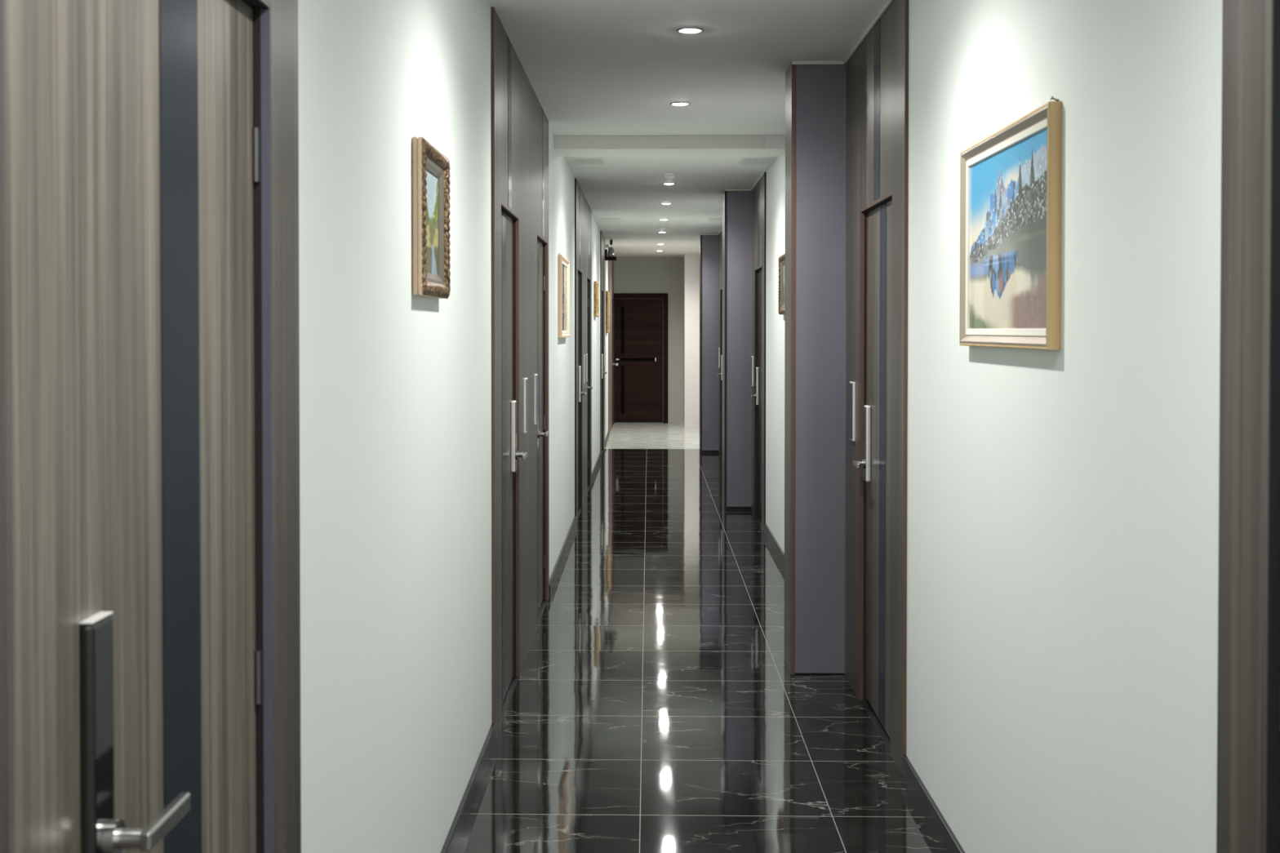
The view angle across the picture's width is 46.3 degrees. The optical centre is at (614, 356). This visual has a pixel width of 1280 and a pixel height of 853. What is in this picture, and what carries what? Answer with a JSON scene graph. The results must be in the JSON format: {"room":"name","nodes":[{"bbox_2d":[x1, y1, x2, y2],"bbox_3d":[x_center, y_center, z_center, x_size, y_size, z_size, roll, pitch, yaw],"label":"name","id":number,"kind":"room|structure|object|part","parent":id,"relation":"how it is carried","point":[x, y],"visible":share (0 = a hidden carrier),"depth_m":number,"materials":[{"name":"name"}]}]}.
{"room":"hallway","nodes":[
{"label":"hallway","id":0,"kind":"room"},
{"bbox_2d":[297,0,608,852],"bbox_3d":[-0.401,-0.015,10.563,0.130,2.696,27.500,0,1,1],"label":"wall","id":1,"kind":"structure","parent":0,"point":[395,383],"depth_m":3.41,"materials":[{"name":"paint"}]},
{"bbox_2d":[3,0,273,852],"bbox_3d":[-0.553,0.487,1.787,0.142,2.004,0.927,0,1,1],"label":"door","id":2,"kind":"structure","parent":1,"relation":"in","point":[137,133],"depth_m":1.71,"materials":[{"name":"grey wood"}]},
{"bbox_3d":[-0.539,0.497,1.582,0.002,0.158,0.051,0,1,1],"label":"lock panel","id":3,"kind":"part","parent":2,"relation":"part of","materials":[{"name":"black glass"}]},
{"bbox_3d":[-0.511,0.509,1.635,0.052,0.040,0.148,0,1,1],"label":"lever","id":4,"kind":"part","parent":2,"relation":"part of","materials":[{"name":"silver metal"}]},
{"bbox_2d":[0,0,301,852],"bbox_3d":[-0.528,0.141,1.792,0.012,2.695,1.254,0,1,1],"label":"door frame","id":5,"kind":"structure","parent":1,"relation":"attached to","point":[283,13],"depth_m":2.30,"materials":[{"name":"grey wood"}]},
{"bbox_2d":[412,136,450,298],"bbox_3d":[-0.470,-0.345,3.864,0.034,0.385,0.467,0,1,1],"label":"framed picture","id":6,"kind":"object","parent":1,"relation":"attached to","point":[431,265],"visible":1,"depth_m":3.84,"materials":[{"name":"painted canvas"},{"name":"carved wood"},{"name":"grey painted wood"}]},
{"bbox_2d":[425,170,438,275],"bbox_3d":[-0.482,-0.345,3.864,0.004,0.260,0.342,0,1,1],"label":"painting","id":7,"kind":"object","parent":6,"relation":"attached to","point":[432,179],"depth_m":3.92,"materials":[{"name":"paint"}]},
{"bbox_2d":[501,203,527,720],"bbox_3d":[-0.454,0.410,6.130,0.142,2.004,0.787,0,1,1],"label":"door","id":8,"kind":"structure","parent":1,"relation":"in","point":[510,454],"depth_m":6.35,"materials":[{"name":"black wood"}]},
{"bbox_3d":[-0.475,0.410,6.131,0.100,2.004,0.787,0,1,1],"label":"frame","id":9,"kind":"part","parent":8,"relation":"part of","materials":[{"name":"wood"}]},
{"bbox_3d":[-0.424,0.411,6.425,0.002,0.158,0.062,0,1,1],"label":"lock panel","id":10,"kind":"part","parent":8,"relation":"part of","materials":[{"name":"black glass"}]},
{"bbox_3d":[-0.401,0.425,6.370,0.046,0.040,0.148,0,1,1],"label":"lever","id":11,"kind":"part","parent":8,"relation":"part of","materials":[{"name":"silver metal"}]},
{"bbox_2d":[490,6,549,738],"bbox_3d":[-0.411,0.049,6.968,0.012,2.695,2.989,0,1,1],"label":"cladding","id":12,"kind":"object","parent":1,"relation":"attached to","point":[519,122],"visible":0.94,"depth_m":6.58,"materials":[{"name":"grey wood"}]},
{"bbox_2d":[523,377,528,433],"bbox_3d":[-0.404,0.223,6.791,0.012,0.247,0.110,0,1,1],"label":"handle","id":13,"kind":"object","parent":12,"relation":"attached to","point":[525,380],"visible":1,"depth_m":6.74,"materials":[{"name":"silver metal"}]},
{"bbox_3d":[-0.399,0.223,6.791,0.001,0.235,0.098,0,1,1],"label":"plate","id":14,"kind":"part","parent":13,"relation":"part of","materials":[{"name":"silver metal"}]},
{"bbox_2d":[533,373,537,424],"bbox_3d":[-0.390,0.212,7.401,0.012,0.247,0.110,0,1,1],"label":"handle","id":15,"kind":"object","parent":12,"relation":"attached to","point":[535,375],"visible":1,"depth_m":7.35,"materials":[{"name":"silver metal"}]},
{"bbox_3d":[-0.385,0.212,7.401,0.001,0.235,0.098,0,1,1],"label":"plate","id":16,"kind":"part","parent":15,"relation":"part of","materials":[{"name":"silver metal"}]},
{"bbox_2d":[440,431,609,852],"bbox_3d":[-0.298,1.272,11.887,0.016,0.076,18.892,0,1,1],"label":"baseboard","id":17,"kind":"structure","parent":1,"relation":"attached to","point":[455,833],"depth_m":4.95,"materials":[{"name":"grey stone"}]},
{"bbox_2d":[537,234,548,626],"bbox_3d":[-0.412,0.377,7.979,0.142,2.004,0.787,0,1,1],"label":"door","id":18,"kind":"structure","parent":1,"relation":"in","point":[542,246],"depth_m":8.30,"materials":[{"name":"black wood"}]},
{"bbox_3d":[-0.396,0.389,7.684,0.002,0.158,0.062,0,1,1],"label":"lock panel","id":19,"kind":"part","parent":18,"relation":"part of","materials":[{"name":"silver metal"}]},
{"bbox_3d":[-0.370,0.401,7.738,0.046,0.040,0.148,0,1,1],"label":"lever","id":20,"kind":"part","parent":18,"relation":"part of","materials":[{"name":"silver metal"}]},
{"bbox_2d":[557,253,569,337],"bbox_3d":[-0.336,-0.395,9.915,0.028,0.543,0.900,0,1,1],"label":"framed picture","id":21,"kind":"object","parent":1,"relation":"attached to","point":[563,264],"visible":1,"depth_m":9.86,"materials":[{"name":"beige wood"}]},
{"bbox_2d":[562,264,566,330],"bbox_3d":[-0.343,-0.387,9.915,0.004,0.436,0.809,0,1,1],"label":"painting","id":22,"kind":"object","parent":21,"relation":"attached to","point":[564,266],"depth_m":10.05,"materials":[{"name":"paper"}]},
{"bbox_2d":[577,269,586,517],"bbox_3d":[-0.315,0.300,12.288,0.142,2.004,0.787,0,1,1],"label":"door","id":23,"kind":"structure","parent":1,"relation":"in","point":[580,393],"depth_m":12.67,"materials":[{"name":"black wood"}]},
{"bbox_3d":[-0.336,0.300,12.288,0.100,2.004,0.787,0,1,1],"label":"frame","id":24,"kind":"part","parent":23,"relation":"part of","materials":[{"name":"black wood"}]},
{"bbox_2d":[574,177,591,520],"bbox_3d":[-0.269,-0.062,13.220,0.012,2.695,3.179,0,1,1],"label":"cladding","id":25,"kind":"object","parent":1,"relation":"attached to","point":[583,212],"visible":0.9,"depth_m":12.90,"materials":[{"name":"grey wood"}]},
{"bbox_2d":[583,355,585,383],"bbox_3d":[-0.263,0.113,13.018,0.012,0.247,0.110,0,1,1],"label":"handle","id":26,"kind":"object","parent":25,"relation":"attached to","point":[584,355],"visible":1,"depth_m":12.97,"materials":[{"name":"silver metal"}]},
{"bbox_3d":[-0.257,0.113,13.018,0.001,0.235,0.098,0,1,1],"label":"plate","id":27,"kind":"part","parent":26,"relation":"part of","materials":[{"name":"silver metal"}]},
{"bbox_2d":[586,354,587,381],"bbox_3d":[-0.252,0.104,13.518,0.012,0.247,0.110,0,1,1],"label":"handle","id":28,"kind":"object","parent":25,"relation":"attached to","point":[586,354],"visible":1,"depth_m":13.47,"materials":[{"name":"silver metal"}]},
{"bbox_3d":[-0.246,0.104,13.518,0.001,0.235,0.098,0,1,1],"label":"plate","id":29,"kind":"part","parent":28,"relation":"part of","materials":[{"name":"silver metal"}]},
{"bbox_2d":[586,276,592,493],"bbox_3d":[-0.273,0.268,14.137,0.142,2.004,0.787,0,1,1],"label":"door","id":30,"kind":"structure","parent":1,"relation":"in","point":[588,387],"depth_m":14.52,"materials":[{"name":"black wood"}]},
{"bbox_3d":[-0.294,0.268,14.137,0.100,2.004,0.787,0,1,1],"label":"frame","id":31,"kind":"part","parent":30,"relation":"part of","materials":[{"name":"black wood"}]},
{"bbox_2d":[593,280,599,317],"bbox_3d":[-0.195,-0.605,15.950,0.035,0.377,0.602,0,1,1],"label":"framed picture","id":32,"kind":"object","parent":1,"relation":"attached to","point":[596,285],"visible":1,"depth_m":15.66,"materials":[{"name":"gold metal"}]},
{"bbox_3d":[-0.199,-0.605,15.950,0.027,0.375,0.600,0,1,1],"label":"frame","id":33,"kind":"part","parent":32,"relation":"part of","materials":[{"name":"beige wood"}]},
{"bbox_3d":[-0.184,-0.605,15.950,0.014,0.377,0.602,0,1,1],"label":"carved moulding","id":34,"kind":"part","parent":32,"relation":"part of","materials":[{"name":"gold metal"}]},
{"bbox_2d":[600,230,604,451],"bbox_3d":[-0.148,-0.156,18.558,0.012,2.695,1.599,0,1,1],"label":"cladding","id":35,"kind":"object","parent":1,"relation":"attached to","point":[602,237],"visible":0.89,"depth_m":18.08,"materials":[{"name":"grey wood"}]},
{"bbox_2d":[604,346,605,366],"bbox_3d":[-0.126,0.006,19.046,0.012,0.247,0.110,0,1,1],"label":"handle","id":36,"kind":"object","parent":35,"relation":"attached to","point":[604,347],"visible":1,"depth_m":19.02,"materials":[{"name":"silver metal"}]},
{"bbox_2d":[601,289,606,454],"bbox_3d":[-0.177,0.193,18.355,0.142,2.004,0.787,0,1,1],"label":"door","id":37,"kind":"structure","parent":1,"relation":"in","point":[602,371],"depth_m":18.74,"materials":[{"name":"black wood"}]},
{"bbox_3d":[-0.198,0.193,18.355,0.100,2.004,0.787,0,1,1],"label":"frame","id":38,"kind":"part","parent":37,"relation":"part of","materials":[{"name":"black wood"}]},
{"bbox_2d":[605,290,609,333],"bbox_3d":[-0.095,-0.600,20.350,0.035,0.564,0.802,0,1,1],"label":"framed picture","id":39,"kind":"object","parent":1,"relation":"attached to","point":[607,293],"visible":1,"depth_m":19.96,"materials":[{"name":"gold metal"}]},
{"bbox_3d":[-0.099,-0.600,20.350,0.027,0.562,0.800,0,1,1],"label":"frame","id":40,"kind":"part","parent":39,"relation":"part of","materials":[{"name":"gold metal"}]},
{"bbox_3d":[-0.085,-0.600,20.350,0.014,0.564,0.802,0,1,1],"label":"carved moulding","id":41,"kind":"part","parent":39,"relation":"part of","materials":[{"name":"gold metal"}]},
{"bbox_2d":[604,248,616,260],"bbox_3d":[-0.056,-1.315,19.436,0.155,0.140,0.120,0,1,1],"label":"wall shelf","id":42,"kind":"object","parent":1,"relation":"attached to","point":[606,258],"visible":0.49,"depth_m":19.38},
{"bbox_2d":[607,246,614,256],"bbox_3d":[-0.047,-1.355,19.432,0.096,0.130,0.103,0,1,1],"label":"security camera","id":43,"kind":"object","parent":42,"relation":"on","point":[611,252],"visible":1,"depth_m":19.40,"materials":[{"name":"grey plastic"}]},
{"bbox_2d":[608,247,613,433],"bbox_3d":[-0.051,-0.232,22.806,0.012,2.695,2.999,0,1,1],"label":"cladding","id":44,"kind":"object","parent":1,"relation":"attached to","point":[611,263],"visible":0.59,"depth_m":21.95,"materials":[{"name":"brown wood"}]},
{"bbox_2d":[612,298,615,426],"bbox_3d":[-0.058,0.100,23.603,0.142,2.004,0.787,0,1,1],"label":"door","id":45,"kind":"structure","parent":1,"relation":"in","point":[613,363],"depth_m":23.99,"materials":[{"name":"black wood"}]},
{"bbox_3d":[-0.079,0.100,23.603,0.100,2.004,0.787,0,1,1],"label":"frame","id":46,"kind":"part","parent":45,"relation":"part of","materials":[{"name":"black wood"}]},
{"bbox_2d":[613,257,683,423],"bbox_3d":[0.480,-0.260,24.355,1.265,2.696,0.120,0,1,1],"label":"wall","id":47,"kind":"structure","parent":0,"point":[663,275],"depth_m":24.28,"materials":[{"name":"grey paint"}]},
{"bbox_2d":[613,293,667,423],"bbox_3d":[0.420,0.036,24.266,0.886,2.108,0.070,0,1,1],"label":"door","id":48,"kind":"structure","parent":47,"relation":"in","point":[640,325],"depth_m":24.28,"materials":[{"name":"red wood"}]},
{"bbox_2d":[488,0,888,257],"bbox_3d":[0.389,-1.413,10.521,1.710,0.100,27.740,0,1,1],"label":"ceiling","id":49,"kind":"structure","parent":0,"point":[593,67],"depth_m":7.06,"materials":[{"name":"paint"}]},
{"bbox_2d":[570,157,605,164],"bbox_3d":[-0.183,-1.357,10.404,0.230,0.006,0.400,0,1,1],"label":"ceiling vent","id":50,"kind":"object","parent":49,"relation":"in","point":[575,161],"visible":1,"depth_m":10.41,"materials":[{"name":"white plastic"}]},
{"bbox_2d":[657,226,667,231],"bbox_3d":[0.549,-1.455,17.119,0.108,0.049,0.108,0,1,1],"label":"smoke detector","id":51,"kind":"object","parent":49,"relation":"attached to","point":[660,228],"visible":1,"depth_m":17.09,"materials":[{"name":"white plastic"}]},
{"bbox_2d":[662,182,675,184],"bbox_3d":[0.436,-1.385,12.041,0.107,0.009,0.107,0,1,1],"label":"recessed light","id":52,"kind":"object","parent":49,"relation":"in","point":[663,183],"visible":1,"depth_m":12.01,"materials":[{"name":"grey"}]},
{"bbox_2d":[554,135,785,155],"bbox_3d":[0.360,-1.300,9.247,1.450,0.080,0.372,0,1,1],"label":"beam","id":53,"kind":"structure","parent":49,"relation":"attached to","point":[564,145],"depth_m":9.07,"materials":[{"name":"paint"}]},
{"bbox_2d":[662,172,676,179],"bbox_3d":[0.416,-1.351,11.251,0.108,0.049,0.108,0,1,1],"label":"smoke detector","id":54,"kind":"object","parent":49,"relation":"attached to","point":[668,175],"visible":1,"depth_m":11.21,"materials":[{"name":"white plastic"}]},
{"bbox_2d":[670,102,690,106],"bbox_3d":[0.339,-1.309,7.782,0.107,0.009,0.107,0,1,1],"label":"recessed light","id":55,"kind":"object","parent":49,"relation":"in","point":[679,104],"visible":1,"depth_m":7.76,"materials":[{"name":"grey"}]},
{"bbox_2d":[676,26,703,33],"bbox_3d":[0.296,-1.276,5.873,0.107,0.009,0.107,0,1,1],"label":"recessed light","id":56,"kind":"object","parent":49,"relation":"in","point":[688,29],"visible":1,"depth_m":5.85,"materials":[{"name":"grey"}]},
{"bbox_2d":[707,217,722,221],"bbox_3d":[1.113,-1.456,15.956,0.230,0.006,0.400,0,1,1],"label":"ceiling vent","id":57,"kind":"object","parent":49,"relation":"in","point":[709,219],"visible":0.58,"depth_m":15.97,"materials":[{"name":"white plastic"}]},
{"bbox_2d":[738,156,776,164],"bbox_3d":[0.986,-1.357,10.378,0.230,0.006,0.400,0,1,1],"label":"ceiling vent","id":58,"kind":"object","parent":49,"relation":"in","point":[744,160],"visible":1,"depth_m":10.36,"materials":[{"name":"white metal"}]},
{"bbox_2d":[683,253,699,426],"bbox_3d":[1.324,-0.251,23.860,0.445,2.696,1.070,0,1,1],"label":"wall","id":59,"kind":"structure","parent":0,"point":[691,261],"depth_m":23.33,"materials":[{"name":"white paint"}]},
{"bbox_2d":[456,422,944,852],"bbox_3d":[0.389,1.363,10.570,1.710,0.060,27.740,0,1,1],"label":"floor","id":60,"kind":"structure","parent":0,"point":[655,705],"depth_m":5.96,"materials":[{"name":"black stone"}]},
{"bbox_2d":[699,233,719,453],"bbox_3d":[1.176,-0.157,18.563,0.240,2.696,0.390,0,1,1],"label":"pillar","id":61,"kind":"structure","parent":0,"point":[708,242],"depth_m":18.38,"materials":[{"name":"grey paint"}]},
{"bbox_2d":[721,188,751,511],"bbox_3d":[1.044,-0.053,12.741,0.240,2.696,0.440,0,1,1],"label":"pillar","id":62,"kind":"structure","parent":0,"point":[736,436],"depth_m":12.53,"materials":[{"name":"grey paint"}]},
{"bbox_2d":[784,60,846,674],"bbox_3d":[0.902,0.053,6.723,0.250,2.696,0.320,0,1,1],"label":"pillar","id":63,"kind":"structure","parent":0,"point":[815,313],"depth_m":6.58,"materials":[{"name":"grey paint"}]},
{"bbox_2d":[765,0,1222,852],"bbox_3d":[1.168,-0.006,10.053,0.130,2.696,26.550,0,1,1],"label":"wall","id":64,"kind":"structure","parent":0,"point":[1063,504],"depth_m":3.06,"materials":[{"name":"paint"}]},
{"bbox_2d":[716,288,722,456],"bbox_3d":[1.294,0.205,17.672,0.142,2.004,0.787,0,1,1],"label":"door","id":65,"kind":"structure","parent":64,"relation":"in","point":[721,310],"depth_m":18.06,"materials":[{"name":"black wood"}]},
{"bbox_3d":[1.315,0.205,17.671,0.100,2.004,0.787,0,1,1],"label":"frame","id":66,"kind":"part","parent":65,"relation":"part of","materials":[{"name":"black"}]},
{"bbox_2d":[718,228,722,454],"bbox_3d":[1.266,-0.141,17.676,0.021,2.696,1.399,0,1,1],"label":"cladding","id":67,"kind":"object","parent":64,"relation":"attached to","point":[720,233],"visible":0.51,"depth_m":18.21,"materials":[{"name":"grey wood"}]},
{"bbox_2d":[718,347,719,368],"bbox_3d":[1.273,0.020,18.274,0.012,0.247,0.110,0,1,1],"label":"handle","id":68,"kind":"object","parent":67,"relation":"attached to","point":[718,348],"visible":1,"depth_m":18.22,"materials":[{"name":"silver metal"}]},
{"bbox_2d":[750,266,762,526],"bbox_3d":[1.161,0.309,11.824,0.142,2.004,0.787,0,1,1],"label":"door","id":69,"kind":"structure","parent":64,"relation":"in","point":[758,273],"depth_m":12.09,"materials":[{"name":"black wood"}]},
{"bbox_3d":[1.183,0.309,11.823,0.100,2.004,0.787,0,1,1],"label":"frame","id":70,"kind":"part","parent":69,"relation":"part of","materials":[{"name":"black wood"}]},
{"bbox_2d":[751,172,766,530],"bbox_3d":[1.134,-0.038,11.853,0.021,2.696,1.349,0,1,1],"label":"cladding","id":71,"kind":"object","parent":64,"relation":"attached to","point":[758,189],"visible":0.97,"depth_m":11.50,"materials":[{"name":"grey wood"}]},
{"bbox_2d":[751,355,753,386],"bbox_3d":[1.139,0.124,12.396,0.012,0.247,0.110,0,1,1],"label":"handle","id":72,"kind":"object","parent":71,"relation":"attached to","point":[752,357],"visible":1,"depth_m":12.34,"materials":[{"name":"silver metal"}]},
{"bbox_3d":[1.134,0.124,12.397,0.001,0.235,0.098,0,1,1],"label":"plate","id":73,"kind":"part","parent":72,"relation":"part of","materials":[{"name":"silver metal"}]},
{"bbox_2d":[777,253,785,314],"bbox_3d":[1.073,-0.454,9.476,0.034,0.379,0.512,0,1,1],"label":"framed picture","id":74,"kind":"object","parent":64,"relation":"attached to","point":[781,304],"visible":0.66,"depth_m":9.67,"materials":[{"name":"brown wood"}]},
{"bbox_2d":[782,264,785,305],"bbox_3d":[1.085,-0.454,9.476,0.004,0.254,0.387,0,1,1],"label":"painting","id":75,"kind":"object","parent":74,"relation":"attached to","point":[784,265],"depth_m":9.59,"materials":[{"name":"paper"}]},
{"bbox_2d":[763,522,964,852],"bbox_3d":[1.158,1.255,12.819,0.016,0.076,21.062,0,1,1],"label":"baseboard","id":76,"kind":"structure","parent":64,"relation":"attached to","point":[947,840],"depth_m":4.66,"materials":[{"name":"grey stone"}]},
{"bbox_2d":[852,193,892,752],"bbox_3d":[1.023,0.417,5.726,0.142,2.004,0.787,0,1,1],"label":"door","id":77,"kind":"structure","parent":64,"relation":"in","point":[874,464],"depth_m":5.83,"materials":[{"name":"black wood"}]},
{"bbox_3d":[0.981,0.432,5.969,0.046,0.040,0.148,0,1,1],"label":"lever","id":78,"kind":"part","parent":77,"relation":"part of","materials":[{"name":"silver metal"}]},
{"bbox_3d":[1.006,0.418,6.022,0.002,0.158,0.062,0,1,1],"label":"lock panel","id":79,"kind":"part","parent":77,"relation":"part of","materials":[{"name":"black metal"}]},
{"bbox_2d":[844,0,908,773],"bbox_3d":[0.997,0.069,5.816,0.021,2.696,1.509,0,1,1],"label":"door frame","id":80,"kind":"structure","parent":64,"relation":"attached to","point":[877,167],"depth_m":5.43,"materials":[{"name":"grey wood"}]},
{"bbox_2d":[848,381,855,441],"bbox_3d":[1.001,0.232,6.309,0.012,0.247,0.110,0,1,1],"label":"handle","id":81,"kind":"object","parent":80,"relation":"attached to","point":[851,384],"visible":1,"depth_m":6.26,"materials":[{"name":"silver metal"}]},
{"bbox_3d":[0.996,0.232,6.309,0.001,0.235,0.098,0,1,1],"label":"plate","id":82,"kind":"part","parent":81,"relation":"part of","materials":[{"name":"silver metal"}]},
{"bbox_2d":[959,96,1062,350],"bbox_3d":[0.944,-0.293,3.627,0.028,0.543,0.905,0,1,1],"label":"framed picture","id":83,"kind":"object","parent":64,"relation":"attached to","point":[1011,178],"visible":1,"depth_m":3.53,"materials":[{"name":"beige"}]},
{"bbox_2d":[969,128,1047,328],"bbox_3d":[0.950,-0.285,3.627,0.004,0.436,0.814,0,1,1],"label":"painting","id":84,"kind":"object","parent":83,"relation":"attached to","point":[1008,178],"depth_m":3.58,"materials":[{"name":"paint"}]},
{"bbox_2d":[1216,0,1272,852],"bbox_3d":[0.909,0.142,1.745,0.012,2.695,1.044,0,1,1],"label":"door frame","id":85,"kind":"structure","parent":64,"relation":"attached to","point":[1246,24],"depth_m":2.18,"materials":[{"name":"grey wood"}]},
{"bbox_2d":[1266,0,1279,852],"bbox_3d":[0.932,0.488,1.698,0.142,2.004,0.787,0,1,1],"label":"door","id":86,"kind":"structure","parent":64,"relation":"in","point":[1273,771],"depth_m":2.08,"materials":[{"name":"black wood"}]}
]}

